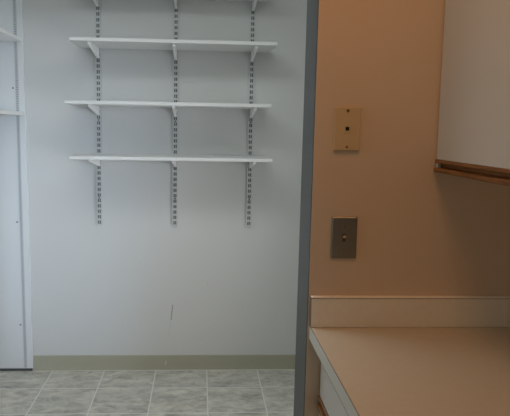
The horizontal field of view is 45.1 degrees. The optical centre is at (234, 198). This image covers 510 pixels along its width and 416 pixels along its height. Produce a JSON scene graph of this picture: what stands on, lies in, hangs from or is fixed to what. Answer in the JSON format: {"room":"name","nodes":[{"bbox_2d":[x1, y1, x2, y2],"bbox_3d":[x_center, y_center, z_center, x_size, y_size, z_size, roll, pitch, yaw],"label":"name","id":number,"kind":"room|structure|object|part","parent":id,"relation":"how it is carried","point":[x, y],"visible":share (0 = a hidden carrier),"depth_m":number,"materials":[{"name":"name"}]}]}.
{"room":"kitchen","nodes":[
{"label":"kitchen","id":0,"kind":"room"},
{"bbox_2d":[0,369,294,415],"bbox_3d":[-0.410,1.417,0.784,3.900,0.100,6.070,1,7,-3],"label":"floor","id":1,"kind":"structure","parent":0,"point":[249,392],"depth_m":3.36,"materials":[{"name":"grey tile"}]},
{"bbox_2d":[0,0,32,370],"bbox_3d":[-1.336,-0.069,3.030,0.377,2.300,0.967,1,7,-3],"label":"shelf unit","id":2,"kind":"object","parent":1,"relation":"on","point":[16,340],"visible":1,"depth_m":3.51,"materials":[{"name":"white laminate"}]},
{"bbox_3d":[-1.328,-0.832,2.940,0.346,0.019,0.925,1,7,-3],"label":"shelf","id":3,"kind":"part","parent":2,"relation":"part of","materials":[{"name":"white laminate"}]},
{"bbox_3d":[-1.332,-0.428,2.987,0.346,0.019,0.925,1,7,-3],"label":"shelf","id":4,"kind":"part","parent":2,"relation":"part of","materials":[{"name":"white laminate"}]},
{"bbox_2d":[317,363,347,415],"bbox_3d":[0.576,0.913,1.010,0.622,0.881,1.508,1,7,-3],"label":"base cabinet","id":5,"kind":"object","parent":1,"relation":"on","point":[330,404],"visible":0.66,"depth_m":1.59,"materials":[{"name":"laminate"}]},
{"bbox_3d":[0.253,0.589,1.480,0.022,0.036,0.450,1,7,-3],"label":"pull rail","id":6,"kind":"part","parent":5,"relation":"part of","materials":[{"name":"brown wood"}]},
{"bbox_2d":[309,295,509,415],"bbox_3d":[0.572,0.416,0.947,0.651,0.123,1.519,1,7,-3],"label":"countertop","id":7,"kind":"structure","parent":5,"relation":"on","point":[380,355],"depth_m":1.49,"materials":[{"name":"beige laminate"}]},
{"bbox_2d":[23,0,306,354],"bbox_3d":[-0.264,-0.189,3.614,2.825,2.440,0.100,1,7,-3],"label":"wall","id":8,"kind":"structure","parent":0,"point":[136,282],"depth_m":3.57,"materials":[{"name":"paint"}]},
{"bbox_2d":[95,0,102,224],"bbox_3d":[-0.769,-0.592,3.481,0.031,1.498,0.015,1,7,-3],"label":"track","id":9,"kind":"object","parent":8,"relation":"attached to","point":[97,9],"visible":0.86,"depth_m":3.49,"materials":[{"name":"white metal"}]},
{"bbox_2d":[87,42,98,57],"bbox_3d":[-0.757,-0.801,3.309,0.014,0.052,0.300,1,7,-3],"label":"shelf bracket","id":10,"kind":"object","parent":9,"relation":"attached to","point":[93,47],"visible":1,"depth_m":3.32,"materials":[{"name":"white metal"}]},
{"bbox_2d":[88,104,99,114],"bbox_3d":[-0.762,-0.484,3.346,0.014,0.052,0.300,1,7,-3],"label":"shelf bracket","id":11,"kind":"object","parent":9,"relation":"attached to","point":[96,109],"visible":1,"depth_m":3.34,"materials":[{"name":"white metal"}]},
{"bbox_2d":[89,160,99,165],"bbox_3d":[-0.767,-0.198,3.379,0.014,0.052,0.300,1,7,-3],"label":"shelf bracket","id":12,"kind":"object","parent":9,"relation":"attached to","point":[95,162],"visible":0.8,"depth_m":3.39,"materials":[{"name":"white metal"}]},
{"bbox_2d":[93,0,98,6],"bbox_3d":[-0.752,-1.079,3.276,0.014,0.052,0.300,1,7,-3],"label":"shelf bracket","id":13,"kind":"object","parent":9,"relation":"attached to","point":[96,2],"visible":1,"depth_m":3.37,"materials":[{"name":"white metal"}]},
{"bbox_2d":[33,355,294,370],"bbox_3d":[-0.082,0.986,3.708,2.226,0.090,0.006,1,7,-3],"label":"baseboard","id":14,"kind":"structure","parent":8,"relation":"attached to","point":[40,362],"depth_m":3.69,"materials":[{"name":"green plastic"}]},
{"bbox_2d":[172,0,178,225],"bbox_3d":[-0.334,-0.587,3.505,0.031,1.498,0.015,1,7,-3],"label":"track","id":15,"kind":"object","parent":8,"relation":"attached to","point":[175,11],"visible":0.85,"depth_m":3.52,"materials":[{"name":"white metal"}]},
{"bbox_2d":[69,37,276,52],"bbox_3d":[-0.318,-0.830,3.314,1.068,0.018,0.309,1,7,-3],"label":"wall shelf","id":16,"kind":"object","parent":15,"relation":"on","point":[101,43],"visible":0.97,"depth_m":3.22,"materials":[{"name":"white laminate"}]},
{"bbox_2d":[172,44,176,59],"bbox_3d":[-0.322,-0.797,3.333,0.014,0.052,0.300,1,7,-3],"label":"shelf bracket","id":17,"kind":"object","parent":15,"relation":"attached to","point":[173,45],"visible":1,"depth_m":3.31,"materials":[{"name":"white metal"}]},
{"bbox_2d":[172,106,176,116],"bbox_3d":[-0.328,-0.479,3.370,0.014,0.052,0.300,1,7,-3],"label":"shelf bracket","id":18,"kind":"object","parent":15,"relation":"attached to","point":[174,108],"visible":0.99,"depth_m":3.34,"materials":[{"name":"white metal"}]},
{"bbox_3d":[-0.333,-0.194,3.403,0.014,0.052,0.300,1,7,-3],"label":"shelf bracket","id":19,"kind":"object","parent":15,"relation":"attached to","visible":0},
{"bbox_2d":[69,153,271,161],"bbox_3d":[-0.338,-0.228,3.384,1.066,0.018,0.309,1,7,-3],"label":"wall shelf","id":20,"kind":"object","parent":19,"relation":"on","point":[83,156],"visible":1,"depth_m":3.25,"materials":[{"name":"white laminate"}]},
{"bbox_2d":[246,1,255,226],"bbox_3d":[0.097,-0.582,3.529,0.031,1.498,0.015,1,7,-3],"label":"track","id":21,"kind":"object","parent":8,"relation":"attached to","point":[252,13],"visible":0.81,"depth_m":3.54,"materials":[{"name":"white metal"}]},
{"bbox_2d":[64,100,270,108],"bbox_3d":[-0.348,-0.513,3.350,1.074,0.018,0.309,1,7,-3],"label":"wall shelf","id":22,"kind":"object","parent":21,"relation":"on","point":[71,102],"visible":1,"depth_m":3.21,"materials":[{"name":"white laminate"}]},
{"bbox_2d":[216,0,268,1],"bbox_3d":[-0.330,-1.108,3.281,1.066,0.018,0.309,1,7,-3],"label":"wall shelf","id":23,"kind":"object","parent":21,"relation":"on","point":[216,0],"visible":1,"depth_m":3.44,"materials":[{"name":"white laminate"}]},
{"bbox_2d":[249,162,255,167],"bbox_3d":[0.099,-0.189,3.428,0.014,0.052,0.300,1,7,-3],"label":"shelf bracket","id":24,"kind":"object","parent":21,"relation":"attached to","point":[251,164],"visible":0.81,"depth_m":3.37,"materials":[{"name":"white metal"}]},
{"bbox_2d":[250,107,256,117],"bbox_3d":[0.104,-0.474,3.394,0.014,0.052,0.300,1,7,-3],"label":"shelf bracket","id":25,"kind":"object","parent":21,"relation":"attached to","point":[253,110],"visible":1,"depth_m":3.36,"materials":[{"name":"white metal"}]},
{"bbox_2d":[251,46,257,61],"bbox_3d":[0.109,-0.792,3.357,0.014,0.052,0.300,1,7,-3],"label":"shelf bracket","id":26,"kind":"object","parent":21,"relation":"attached to","point":[253,53],"visible":1,"depth_m":3.34,"materials":[{"name":"white metal"}]},
{"bbox_2d":[252,0,256,10],"bbox_3d":[0.114,-1.070,3.325,0.014,0.052,0.300,1,7,-3],"label":"shelf bracket","id":27,"kind":"object","parent":21,"relation":"attached to","point":[254,2],"visible":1,"depth_m":3.37,"materials":[{"name":"white metal"}]},
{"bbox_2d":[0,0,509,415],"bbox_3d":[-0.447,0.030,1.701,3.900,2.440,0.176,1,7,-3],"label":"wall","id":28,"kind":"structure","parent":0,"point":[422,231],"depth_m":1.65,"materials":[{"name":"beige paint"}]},
{"bbox_2d":[330,216,357,257],"bbox_3d":[0.297,0.105,1.654,0.070,0.114,0.014,1,7,-3],"label":"light switch","id":29,"kind":"object","parent":28,"relation":"attached to","point":[343,229],"visible":1,"depth_m":1.66,"materials":[{"name":"silver metal"}]},
{"bbox_2d":[333,107,360,150],"bbox_3d":[0.299,-0.185,1.623,0.070,0.114,0.009,1,7,-3],"label":"phone jack plate","id":30,"kind":"object","parent":28,"relation":"attached to","point":[347,120],"visible":1,"depth_m":1.62,"materials":[{"name":"beige plastic"}]},
{"bbox_2d":[311,295,509,326],"bbox_3d":[0.532,0.309,1.689,0.650,0.085,0.018,1,7,-3],"label":"backsplash","id":31,"kind":"structure","parent":28,"relation":"attached to","point":[463,311],"depth_m":1.68,"materials":[{"name":"laminate"}]},
{"bbox_3d":[1.021,0.289,-0.303,0.100,2.440,4.020,1,7,-3],"label":"wall","id":32,"kind":"structure","parent":0,"visible":0},
{"bbox_2d":[434,0,509,185],"bbox_3d":[0.734,-0.402,1.112,0.326,0.785,1.018,1,7,-3],"label":"upper cabinet","id":33,"kind":"object","parent":32,"relation":"attached to","point":[474,125],"visible":1,"depth_m":1.42,"materials":[{"name":"laminate"}]},
{"bbox_3d":[0.561,-0.060,1.401,0.022,0.034,0.502,1,7,-3],"label":"pull rail","id":34,"kind":"part","parent":33,"relation":"part of","materials":[{"name":"brown wood"}]}
]}

